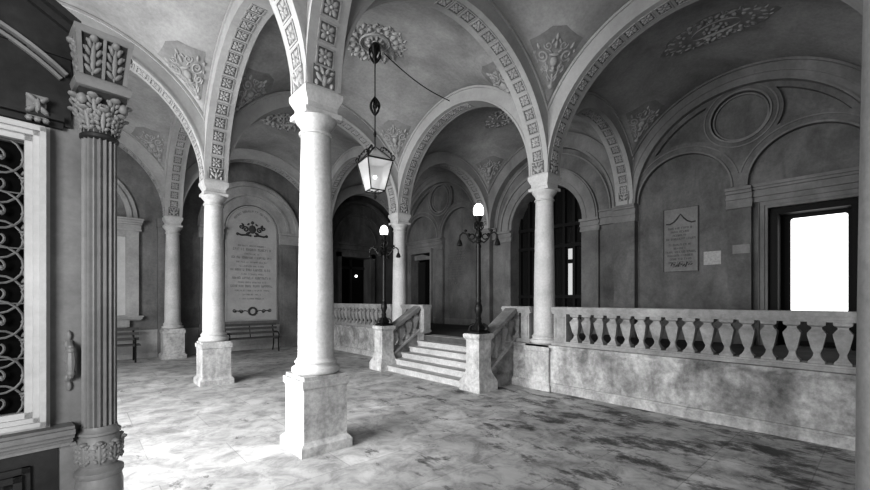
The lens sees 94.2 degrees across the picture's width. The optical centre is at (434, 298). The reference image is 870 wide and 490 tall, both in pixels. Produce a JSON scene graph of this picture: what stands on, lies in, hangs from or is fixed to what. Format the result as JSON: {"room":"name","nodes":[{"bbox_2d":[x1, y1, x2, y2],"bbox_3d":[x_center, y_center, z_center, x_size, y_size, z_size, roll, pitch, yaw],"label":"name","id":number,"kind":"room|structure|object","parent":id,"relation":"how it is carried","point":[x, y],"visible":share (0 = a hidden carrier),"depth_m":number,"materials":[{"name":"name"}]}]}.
{"room":"historic interior","nodes":[
{"label":"historic interior","id":0,"kind":"room"},
{"bbox_2d":[117,146,393,359],"bbox_3d":[-8.012,-1.820,11.751,17.493,7.000,0.744,0,0,-44],"label":"wall","id":1,"kind":"structure","parent":0,"point":[357,222],"depth_m":12.48,"materials":[{"name":"paint"}]},
{"bbox_2d":[117,236,124,315],"bbox_3d":[-9.591,-0.640,10.425,2.580,2.200,0.033,0,0,-42],"label":"wall plaque","id":2,"kind":"object","parent":1,"relation":"on","point":[120,239],"visible":0.02,"depth_m":11.19,"materials":[{"name":"stone"}]},
{"bbox_2d":[225,206,276,321],"bbox_3d":[-6.097,-1.185,13.494,1.660,3.830,0.082,0,0,-42],"label":"inscription panel","id":3,"kind":"object","parent":1,"relation":"attached to","point":[250,231],"visible":1,"depth_m":13.44,"materials":[{"name":"stone"}]},
{"bbox_2d":[342,258,364,320],"bbox_3d":[-3.437,-0.395,16.463,1.600,2.650,0.135,0,0,-42],"label":"door","id":4,"kind":"structure","parent":1,"relation":"in","point":[352,269],"depth_m":16.59,"materials":[{"name":"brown wood"}]},
{"bbox_2d":[334,324,429,356],"bbox_3d":[-2.366,1.262,12.689,0.450,0.835,6.240,0,0,-42],"label":"wall","id":5,"kind":"structure","parent":0,"point":[360,340],"depth_m":12.49,"materials":[{"name":"stone"}]},
{"bbox_2d":[334,303,391,327],"bbox_3d":[-2.507,0.495,12.885,0.310,0.700,4.120,0,0,-42],"label":"balustrade","id":6,"kind":"object","parent":5,"relation":"on","point":[357,311],"visible":0.71,"depth_m":12.62,"materials":[{"name":"grey stone"}]},
{"bbox_2d":[400,304,431,331],"bbox_3d":[-0.509,0.495,10.634,0.310,0.700,0.940,0,0,-42],"label":"balustrade","id":7,"kind":"object","parent":5,"relation":"on","point":[424,322],"visible":0.46,"depth_m":10.31,"materials":[{"name":"grey stone"}]},
{"bbox_2d":[58,0,862,192],"bbox_3d":[-1.785,-4.473,7.749,13.900,1.895,15.200,0,0,-42],"label":"ceiling","id":8,"kind":"structure","parent":0,"point":[441,55],"depth_m":7.68,"materials":[{"name":"paint"}]},
{"bbox_2d":[131,127,163,161],"bbox_3d":[-7.556,-4.084,10.646,0.686,0.668,0.686,0,0,-42],"label":"relief","id":9,"kind":"object","parent":8,"relation":"attached to","point":[153,140],"visible":1,"depth_m":10.67,"materials":[{"name":"grey stone"}]},
{"bbox_2d":[158,40,205,99],"bbox_3d":[-4.489,-4.084,7.191,0.686,0.668,0.686,0,0,-42],"label":"relief","id":10,"kind":"object","parent":8,"relation":"attached to","point":[187,62],"visible":1,"depth_m":7.21,"materials":[{"name":"grey stone"}]},
{"bbox_2d":[235,68,273,110],"bbox_3d":[-3.528,-4.084,8.044,0.686,0.668,0.686,0,0,-42],"label":"relief","id":11,"kind":"object","parent":8,"relation":"attached to","point":[255,84],"visible":0.99,"depth_m":7.97,"materials":[{"name":"grey stone"}]},
{"bbox_2d":[260,113,300,131],"bbox_3d":[-4.241,-4.989,11.359,1.274,0.079,1.274,0,0,-42],"label":"ceiling medallion","id":12,"kind":"object","parent":8,"relation":"attached to","point":[288,116],"visible":0.62,"depth_m":11.40,"materials":[{"name":"paint"}]},
{"bbox_2d":[347,23,406,63],"bbox_3d":[-1.174,-4.989,7.904,1.274,0.079,1.274,0,0,-42],"label":"ceiling medallion","id":13,"kind":"object","parent":8,"relation":"attached to","point":[368,42],"visible":0.78,"depth_m":7.85,"materials":[{"name":"paint"}]},
{"bbox_2d":[355,42,394,198],"bbox_3d":[-1.174,-3.478,7.904,0.604,3.057,0.604,0,0,-33],"label":"lantern","id":14,"kind":"object","parent":13,"relation":"hanging from","point":[374,168],"visible":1,"depth_m":7.82,"materials":[{"name":"metal"}]},
{"bbox_2d":[377,120,410,156],"bbox_3d":[-1.034,-4.084,10.259,0.686,0.668,0.686,0,0,-42],"label":"relief","id":15,"kind":"object","parent":8,"relation":"attached to","point":[394,132],"visible":1,"depth_m":10.29,"materials":[{"name":"grey stone"}]},
{"bbox_2d":[476,156,503,183],"bbox_3d":[1.718,-4.069,12.683,0.702,0.650,0.701,0,0,-42],"label":"relief","id":16,"kind":"object","parent":8,"relation":"attached to","point":[488,167],"visible":1,"depth_m":12.71,"materials":[{"name":"grey stone"}]},
{"bbox_2d":[481,62,510,95],"bbox_3d":[1.181,-4.084,7.764,0.686,0.668,0.686,0,0,-42],"label":"relief","id":17,"kind":"object","parent":8,"relation":"attached to","point":[490,71],"visible":0.66,"depth_m":7.70,"materials":[{"name":"grey stone"}]},
{"bbox_2d":[484,109,513,127],"bbox_3d":[1.930,-4.805,10.659,0.934,0.117,1.555,0,0,-42],"label":"ceiling medallion","id":18,"kind":"object","parent":8,"relation":"attached to","point":[499,118],"visible":0.49,"depth_m":10.87,"materials":[{"name":"paint"}]},
{"bbox_2d":[530,25,582,89],"bbox_3d":[2.033,-4.084,6.804,0.686,0.668,0.686,0,0,-42],"label":"relief","id":19,"kind":"object","parent":8,"relation":"attached to","point":[553,48],"visible":1,"depth_m":6.83,"materials":[{"name":"grey stone"}]},
{"bbox_2d":[626,100,664,142],"bbox_3d":[4.785,-4.069,9.228,0.702,0.650,0.701,0,0,-42],"label":"relief","id":20,"kind":"object","parent":8,"relation":"attached to","point":[639,119],"visible":1,"depth_m":9.25,"materials":[{"name":"grey stone"}]},
{"bbox_2d":[660,3,781,57],"bbox_3d":[4.997,-4.787,7.205,0.890,0.153,1.822,0,0,-42],"label":"ceiling medallion","id":21,"kind":"object","parent":8,"relation":"attached to","point":[720,25],"visible":1,"depth_m":7.15,"materials":[{"name":"paint"}]},
{"bbox_2d":[117,346,854,489],"bbox_3d":[-3.702,1.780,3.974,13.620,0.200,18.100,0,0,-42],"label":"floor","id":22,"kind":"structure","parent":0,"point":[407,432],"depth_m":4.76,"materials":[{"name":"stone"}]},
{"bbox_2d":[0,0,133,489],"bbox_3d":[-2.251,-0.088,1.629,0.301,3.536,1.680,0,0,41],"label":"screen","id":23,"kind":"object","parent":22,"relation":"on","point":[65,94],"visible":1,"depth_m":2.06,"materials":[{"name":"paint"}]},
{"bbox_2d":[0,138,23,412],"bbox_3d":[-2.330,-0.094,1.661,0.026,1.407,0.950,0,0,41],"label":"iron grille","id":24,"kind":"object","parent":23,"relation":"attached to","point":[16,141],"depth_m":1.97,"materials":[{"name":"black metal"}]},
{"bbox_2d":[117,327,140,362],"bbox_3d":[-8.642,1.236,10.396,1.700,0.901,0.633,0,0,-42],"label":"bench","id":25,"kind":"object","parent":22,"relation":"on","point":[132,333],"visible":0.37,"depth_m":10.90,"materials":[{"name":"metal"}]},
{"bbox_2d":[158,216,186,359],"bbox_3d":[-7.502,-0.320,11.553,0.600,4.000,0.600,0,0,-42],"label":"column","id":26,"kind":"structure","parent":22,"relation":"on","point":[172,331],"depth_m":11.39,"materials":[{"name":"stone"}]},
{"bbox_2d":[118,130,166,216],"bbox_3d":[-9.230,-3.535,10.019,4.620,2.430,0.460,0,0,-42],"label":"arch","id":27,"kind":"object","parent":26,"relation":"on","point":[129,144],"visible":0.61,"depth_m":11.03,"materials":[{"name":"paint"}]},
{"bbox_2d":[164,113,200,217],"bbox_3d":[-5.968,-3.535,9.825,0.460,2.430,4.620,0,0,-42],"label":"arch","id":28,"kind":"object","parent":26,"relation":"on","point":[178,145],"visible":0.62,"depth_m":11.06,"materials":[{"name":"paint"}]},
{"bbox_2d":[193,179,233,386],"bbox_3d":[-4.435,-0.320,8.098,0.600,4.000,0.600,0,0,-42],"label":"column","id":29,"kind":"structure","parent":22,"relation":"on","point":[213,348],"depth_m":7.94,"materials":[{"name":"stone"}]},
{"bbox_2d":[56,0,206,180],"bbox_3d":[-6.162,-3.535,6.564,4.620,2.430,0.460,0,0,-42],"label":"arch","id":30,"kind":"object","parent":29,"relation":"on","point":[145,65],"visible":0.6,"depth_m":7.45,"materials":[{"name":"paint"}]},
{"bbox_2d":[203,0,292,182],"bbox_3d":[-2.901,-3.535,6.370,0.460,2.430,4.620,0,0,-42],"label":"arch","id":31,"kind":"object","parent":29,"relation":"on","point":[243,21],"visible":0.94,"depth_m":7.27,"materials":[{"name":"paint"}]},
{"bbox_2d":[225,322,281,350],"bbox_3d":[-5.780,1.236,12.776,1.700,0.901,0.633,0,0,-42],"label":"bench","id":32,"kind":"object","parent":22,"relation":"on","point":[249,328],"visible":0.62,"depth_m":12.94,"materials":[{"name":"metal"}]},
{"bbox_2d":[280,82,351,459],"bbox_3d":[-1.367,-0.320,4.643,0.600,4.000,0.600,0,0,-42],"label":"column","id":33,"kind":"structure","parent":22,"relation":"on","point":[315,387],"depth_m":4.48,"materials":[{"name":"stone"}]},
{"bbox_2d":[269,0,310,93],"bbox_3d":[-3.095,-3.535,3.109,4.620,2.430,0.460,0,0,-42],"label":"arch","id":34,"kind":"object","parent":33,"relation":"on","point":[291,15],"visible":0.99,"depth_m":4.40,"materials":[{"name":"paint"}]},
{"bbox_2d":[304,0,351,94],"bbox_3d":[0.166,-3.535,2.916,0.460,2.430,4.620,0,0,-42],"label":"arch","id":35,"kind":"object","parent":33,"relation":"on","point":[327,20],"visible":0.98,"depth_m":4.42,"materials":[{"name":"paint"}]},
{"bbox_2d":[369,325,396,371],"bbox_3d":[-1.223,1.157,9.692,0.500,1.045,0.500,0,0,-42],"label":"pedestal","id":36,"kind":"object","parent":22,"relation":"on","point":[383,356],"visible":0.92,"depth_m":9.55,"materials":[{"name":"stone"}]},
{"bbox_2d":[367,225,400,325],"bbox_3d":[-1.223,-0.568,9.692,0.630,2.405,0.625,0,0,-42],"label":"lamp post","id":37,"kind":"object","parent":36,"relation":"on","point":[383,321],"visible":1,"depth_m":9.65,"materials":[{"name":"metal"}]},
{"bbox_2d":[388,213,410,342],"bbox_3d":[-0.980,-0.320,11.165,0.600,4.000,0.600,0,0,-42],"label":"column","id":38,"kind":"structure","parent":22,"relation":"on","point":[399,223],"depth_m":11.01,"materials":[{"name":"stone"}]},
{"bbox_2d":[225,91,398,214],"bbox_3d":[-2.708,-3.535,9.632,4.620,2.430,0.460,0,0,-42],"label":"arch","id":39,"kind":"object","parent":38,"relation":"on","point":[267,105],"visible":0.47,"depth_m":9.25,"materials":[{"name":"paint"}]},
{"bbox_2d":[409,152,488,228],"bbox_3d":[0.396,-3.362,12.387,3.680,2.084,0.460,0,0,-42],"label":"arch","id":40,"kind":"object","parent":38,"relation":"on","point":[459,166],"visible":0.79,"depth_m":12.70,"materials":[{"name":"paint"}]},
{"bbox_2d":[397,85,530,214],"bbox_3d":[0.554,-3.535,9.438,0.460,2.430,4.620,0,0,-42],"label":"arch","id":41,"kind":"object","parent":38,"relation":"on","point":[462,100],"visible":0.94,"depth_m":9.80,"materials":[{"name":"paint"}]},
{"bbox_2d":[384,53,449,100],"bbox_3d":[-0.343,-4.761,8.736,1.874,0.339,0.021,0,0,-43],"label":"cable","id":42,"kind":"object","parent":41,"relation":"attached to","point":[384,53],"visible":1,"depth_m":8.61,"materials":[{"name":"metal"}]},
{"bbox_2d":[392,306,420,357],"bbox_3d":[-0.771,0.920,10.094,0.870,1.520,0.270,0,0,-42],"label":"balustrade","id":43,"kind":"object","parent":22,"relation":"on","point":[409,319],"visible":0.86,"depth_m":10.06,"materials":[{"name":"stone"}]},
{"bbox_2d":[387,334,465,386],"bbox_3d":[0.298,1.303,9.037,1.575,0.754,2.760,0,0,-42],"label":"staircase","id":44,"kind":"structure","parent":22,"relation":"on","point":[441,362],"depth_m":9.00,"materials":[{"name":"stone"}]},
{"bbox_2d":[459,333,497,393],"bbox_3d":[0.806,1.157,7.482,0.500,1.045,0.500,0,0,-42],"label":"pedestal","id":45,"kind":"object","parent":22,"relation":"on","point":[478,377],"visible":0.95,"depth_m":7.35,"materials":[{"name":"stone"}]},
{"bbox_2d":[457,203,499,333],"bbox_3d":[0.806,-0.568,7.482,0.630,2.405,0.625,0,0,-42],"label":"lamp post","id":46,"kind":"object","parent":45,"relation":"on","point":[478,327],"visible":1,"depth_m":7.44,"materials":[{"name":"metal"}]},
{"bbox_2d":[485,308,516,386],"bbox_3d":[1.240,0.920,7.867,0.820,1.520,0.270,0,0,-42],"label":"balustrade","id":47,"kind":"object","parent":22,"relation":"on","point":[502,326],"visible":0.76,"depth_m":7.85,"materials":[{"name":"stone"}]},
{"bbox_2d":[522,172,560,391],"bbox_3d":[2.087,-0.320,7.710,0.600,4.000,0.600,0,0,-42],"label":"column","id":48,"kind":"structure","parent":22,"relation":"on","point":[544,187],"depth_m":7.55,"materials":[{"name":"stone"}]},
{"bbox_2d":[337,0,548,176],"bbox_3d":[0.360,-3.535,6.177,4.620,2.430,0.460,0,0,-42],"label":"arch","id":49,"kind":"object","parent":48,"relation":"on","point":[482,19],"visible":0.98,"depth_m":6.84,"materials":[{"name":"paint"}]},
{"bbox_2d":[559,91,633,205],"bbox_3d":[3.463,-3.362,8.932,3.680,2.084,0.460,0,0,-42],"label":"arch","id":50,"kind":"object","parent":48,"relation":"on","point":[595,109],"visible":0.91,"depth_m":9.54,"materials":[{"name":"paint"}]},
{"bbox_2d":[545,0,862,175],"bbox_3d":[3.621,-3.535,5.983,0.460,2.430,4.620,0,0,-42],"label":"arch","id":51,"kind":"object","parent":48,"relation":"on","point":[634,17],"visible":1,"depth_m":6.83,"materials":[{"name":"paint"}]},
{"bbox_2d":[853,0,869,489],"bbox_3d":[1.583,-0.320,1.245,0.600,4.000,0.600,0,0,-42],"label":"column","id":52,"kind":"structure","parent":22,"relation":"on","point":[862,427],"depth_m":1.32,"materials":[{"name":"stone"}]},
{"bbox_3d":[-4.047,-0.320,14.620,0.600,4.000,0.600,0,0,-42],"label":"column","id":53,"kind":"structure","parent":22,"relation":"on","visible":0},
{"bbox_2d":[181,148,299,216],"bbox_3d":[-5.775,-3.535,13.086,4.620,2.430,0.460,0,0,-42],"label":"arch","id":54,"kind":"object","parent":53,"relation":"on","point":[267,160],"visible":0.47,"depth_m":12.96,"materials":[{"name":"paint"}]},
{"bbox_2d":[332,185,388,219],"bbox_3d":[-2.671,-3.362,15.842,3.680,2.084,0.460,0,0,-42],"label":"arch","id":55,"kind":"object","parent":53,"relation":"on","point":[356,190],"visible":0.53,"depth_m":15.36,"materials":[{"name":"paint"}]},
{"bbox_2d":[331,146,389,216],"bbox_3d":[-2.514,-3.535,12.893,0.460,2.430,4.620,0,0,-42],"label":"arch","id":56,"kind":"object","parent":53,"relation":"on","point":[345,163],"visible":0.36,"depth_m":13.38,"materials":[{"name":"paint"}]},
{"bbox_2d":[375,321,855,364],"bbox_3d":[2.245,1.405,11.193,4.900,0.950,17.000,0,0,-42],"label":"floor","id":57,"kind":"structure","parent":0,"point":[805,354],"depth_m":8.26,"materials":[{"name":"grey stone"}]},
{"bbox_2d":[405,56,860,350],"bbox_3d":[3.677,-1.820,11.583,0.740,7.000,15.920,0,0,-42],"label":"wall","id":58,"kind":"structure","parent":0,"point":[751,140],"depth_m":9.13,"materials":[{"name":"paint"}]},
{"bbox_2d":[415,254,429,304],"bbox_3d":[-0.370,-0.495,16.427,0.300,2.850,1.300,0,0,-42],"label":"door","id":59,"kind":"structure","parent":58,"relation":"in","point":[424,260],"depth_m":16.63,"materials":[{"name":"black wood"}]},
{"bbox_2d":[519,187,581,318],"bbox_3d":[3.541,-1.295,12.211,0.110,4.450,2.600,0,0,-42],"label":"arched window","id":60,"kind":"structure","parent":58,"relation":"in","point":[567,211],"depth_m":12.04,"materials":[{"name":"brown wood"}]},
{"bbox_2d":[663,205,698,272],"bbox_3d":[5.618,-1.355,9.241,0.047,1.470,0.720,0,0,-42],"label":"wall plaque","id":61,"kind":"object","parent":58,"relation":"attached to","point":[680,225],"visible":1,"depth_m":9.22,"materials":[{"name":"grey stone"}]},
{"bbox_2d":[704,251,720,264],"bbox_3d":[6.036,-0.895,8.796,0.012,0.290,0.320,0,0,-42],"label":"paper notice","id":62,"kind":"object","parent":58,"relation":"attached to","point":[710,257],"visible":1,"depth_m":8.79,"materials":[{"name":"white paper"}]},
{"bbox_2d":[732,244,749,253],"bbox_3d":[6.299,-1.029,8.317,0.015,0.179,0.284,0,0,-42],"label":"plaque","id":63,"kind":"object","parent":58,"relation":"attached to","point":[744,248],"visible":1,"depth_m":8.30,"materials":[{"name":"grey stone"}]},
{"bbox_2d":[769,198,858,350],"bbox_3d":[7.334,-0.495,7.795,0.500,2.850,1.400,0,0,-42],"label":"door","id":64,"kind":"structure","parent":58,"relation":"in","point":[813,248],"depth_m":7.94,"materials":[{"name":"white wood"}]},
{"bbox_2d":[512,342,855,450],"bbox_3d":[3.795,1.262,5.750,0.450,0.835,6.800,0,0,-42],"label":"wall","id":65,"kind":"structure","parent":0,"point":[813,406],"depth_m":5.45,"materials":[{"name":"stone"}]},
{"bbox_2d":[501,306,533,342],"bbox_3d":[1.704,0.495,8.142,0.310,0.700,0.685,0,0,-42],"label":"balustrade","id":66,"kind":"object","parent":65,"relation":"on","point":[523,319],"visible":0.64,"depth_m":7.94,"materials":[{"name":"grey stone"}]},
{"bbox_2d":[551,307,856,373],"bbox_3d":[3.616,0.495,5.989,0.310,0.700,4.135,0,0,-42],"label":"balustrade","id":67,"kind":"object","parent":65,"relation":"on","point":[564,325],"visible":1,"depth_m":5.59,"materials":[{"name":"grey stone"}]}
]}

